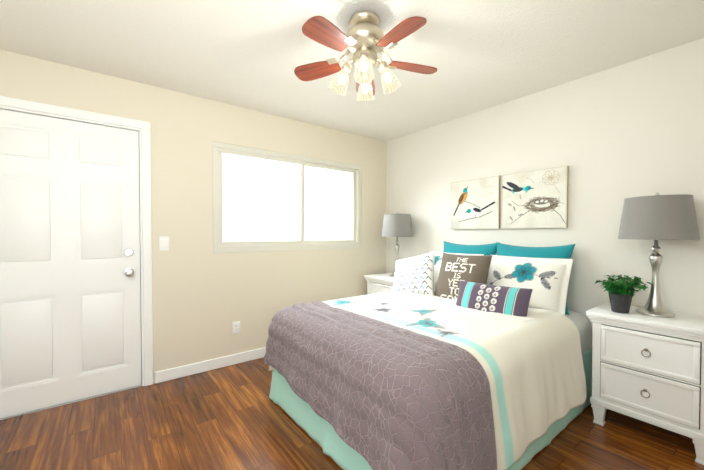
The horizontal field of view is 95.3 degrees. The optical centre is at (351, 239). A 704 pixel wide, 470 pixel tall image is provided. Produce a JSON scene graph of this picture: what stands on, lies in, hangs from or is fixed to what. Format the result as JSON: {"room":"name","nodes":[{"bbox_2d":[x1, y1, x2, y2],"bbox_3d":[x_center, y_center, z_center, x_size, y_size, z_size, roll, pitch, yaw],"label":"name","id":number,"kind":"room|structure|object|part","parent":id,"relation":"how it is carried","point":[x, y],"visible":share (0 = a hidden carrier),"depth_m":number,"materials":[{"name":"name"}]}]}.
{"room":"bedroom","nodes":[
{"label":"bedroom","id":0,"kind":"room"},
{"bbox_2d":[0,49,385,383],"bbox_3d":[-1.102,-0.036,3.047,4.040,2.400,0.120,-1,1,-37],"label":"wall","id":1,"kind":"structure","parent":0,"point":[204,296],"depth_m":2.83,"materials":[{"name":"beige paint"}]},
{"bbox_2d":[0,109,140,417],"bbox_3d":[-2.026,0.161,2.275,0.878,2.016,0.110,-1,1,-37],"label":"door","id":2,"kind":"structure","parent":1,"relation":"in","point":[70,320],"depth_m":2.29,"materials":[{"name":"white paint"}]},
{"bbox_2d":[0,384,141,420],"bbox_3d":[-2.058,1.173,2.334,0.884,0.007,0.112,-1,1,-37],"label":"door sill","id":3,"kind":"structure","parent":1,"relation":"attached to","point":[12,416],"depth_m":2.29,"materials":[{"name":"wood"}]},
{"bbox_2d":[0,95,152,385],"bbox_3d":[-2.053,0.126,2.309,1.034,2.102,0.134,-1,1,-37],"label":"door frame","id":4,"kind":"structure","parent":1,"relation":"attached to","point":[143,128],"depth_m":2.54,"materials":[{"name":"white paint"}]},
{"bbox_2d":[159,237,168,250],"bbox_3d":[-1.539,0.036,2.631,0.072,0.116,0.009,-1,1,-37],"label":"switch plate","id":5,"kind":"object","parent":1,"relation":"attached to","point":[163,243],"visible":1,"depth_m":2.63,"materials":[{"name":"white plastic"}]},
{"bbox_2d":[155,347,265,383],"bbox_3d":[-0.582,1.111,3.378,2.555,0.095,0.018,-1,1,-37],"label":"baseboard","id":6,"kind":"structure","parent":1,"relation":"attached to","point":[191,369],"depth_m":2.83,"materials":[{"name":"white paint"}]},
{"bbox_2d":[232,321,239,333],"bbox_3d":[-1.079,0.825,2.998,0.072,0.116,0.008,-1,1,-37],"label":"electrical outlet plate","id":7,"kind":"object","parent":1,"relation":"attached to","point":[236,326],"visible":1,"depth_m":3.00,"materials":[{"name":"white plastic"}]},
{"bbox_2d":[212,141,360,252],"bbox_3d":[-0.598,-0.383,3.427,1.710,1.000,0.119,-1,1,-37],"label":"sliding window","id":8,"kind":"structure","parent":1,"relation":"in","point":[265,200],"depth_m":3.28,"materials":[{"name":"beige plastic"}]},
{"bbox_2d":[0,357,703,469],"bbox_3d":[0.060,1.240,1.553,4.040,0.100,3.940,-1,1,-37],"label":"floor","id":9,"kind":"structure","parent":0,"point":[233,417],"depth_m":1.92,"materials":[{"name":"brown wood"}]},
{"bbox_2d":[364,273,393,294],"bbox_3d":[0.486,0.792,3.750,0.428,0.720,0.580,-1,1,-37],"label":"nightstand","id":10,"kind":"object","parent":9,"relation":"on","point":[380,283],"visible":0.12,"depth_m":3.69,"materials":[{"name":"white wood"}]},
{"bbox_2d":[381,212,412,276],"bbox_3d":[0.524,0.057,3.735,0.366,0.749,0.366,-1,1,-37],"label":"lamp","id":11,"kind":"object","parent":10,"relation":"on","point":[396,225],"visible":0.85,"depth_m":3.59,"materials":[{"name":"silver metal"}]},
{"bbox_2d":[264,241,591,469],"bbox_3d":[0.561,0.605,2.345,2.018,1.141,1.667,-1,1,-37],"label":"bed","id":12,"kind":"object","parent":9,"relation":"on","point":[452,356],"visible":1,"depth_m":1.72,"materials":[{"name":"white fabric"}]},
{"bbox_2d":[430,251,483,290],"bbox_3d":[0.915,0.344,3.044,0.178,0.470,0.620,28,-15,-32],"label":"pillow","id":13,"kind":"object","parent":12,"relation":"on","point":[438,255],"depth_m":3.08,"materials":[{"name":"fabric"}]},
{"bbox_2d":[487,255,573,314],"bbox_3d":[1.332,0.354,2.501,0.180,0.470,0.620,30,-18,-37],"label":"pillow","id":14,"kind":"object","parent":12,"relation":"on","point":[548,277],"depth_m":2.38,"materials":[{"name":"fabric"}]},
{"bbox_2d":[586,303,703,464],"bbox_3d":[1.849,0.822,1.972,0.428,0.720,0.580,-1,1,-37],"label":"nightstand","id":15,"kind":"object","parent":9,"relation":"on","point":[648,369],"visible":1,"depth_m":1.84,"materials":[{"name":"white wood"}]},
{"bbox_2d":[594,274,652,313],"bbox_3d":[1.697,0.338,2.019,0.263,0.246,0.289,-1,1,-37],"label":"plant","id":16,"kind":"object","parent":15,"relation":"on","point":[620,295],"visible":1,"depth_m":1.99,"materials":[{"name":"green plant"}]},
{"bbox_2d":[618,193,699,317],"bbox_3d":[1.872,0.087,1.977,0.366,0.749,0.366,-1,1,-37],"label":"lamp","id":17,"kind":"object","parent":15,"relation":"on","point":[656,217],"visible":0.98,"depth_m":1.88,"materials":[{"name":"grey fabric"}]},
{"bbox_2d":[0,0,703,141],"bbox_3d":[0.060,-1.260,1.510,4.040,0.100,3.940,-1,1,-37],"label":"ceiling","id":18,"kind":"structure","parent":0,"point":[480,55],"depth_m":2.03,"materials":[{"name":"white paint"}]},
{"bbox_2d":[294,11,436,100],"bbox_3d":[0.079,-1.013,1.756,0.835,0.403,0.818,-1,1,-37],"label":"ceiling fan","id":19,"kind":"object","parent":18,"relation":"hanging from","point":[364,40],"visible":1,"depth_m":1.72,"materials":[{"name":"red wood"}]},
{"bbox_3d":[0.070,-0.879,1.783,0.333,0.135,0.333,-1,1,-37],"label":"glass","id":20,"kind":"part","parent":19,"relation":"part of","materials":[{"name":"white glass"}]},
{"bbox_2d":[386,38,703,337],"bbox_3d":[1.652,-0.030,2.676,0.120,2.400,3.820,-1,1,-37],"label":"wall","id":21,"kind":"structure","parent":0,"point":[613,138],"depth_m":2.40,"materials":[{"name":"white paint"}]},
{"bbox_2d":[450,175,500,228],"bbox_3d":[1.194,-0.342,3.142,0.031,0.485,0.515,-1,1,-37],"label":"picture","id":22,"kind":"object","parent":21,"relation":"attached to","point":[475,203],"visible":1,"depth_m":3.10,"materials":[{"name":"beige fabric"}]},
{"bbox_2d":[502,165,568,228],"bbox_3d":[1.525,-0.335,2.709,0.031,0.485,0.515,-1,1,-37],"label":"picture","id":23,"kind":"object","parent":21,"relation":"attached to","point":[535,198],"visible":1,"depth_m":2.67,"materials":[{"name":"beige fabric"}]}
]}

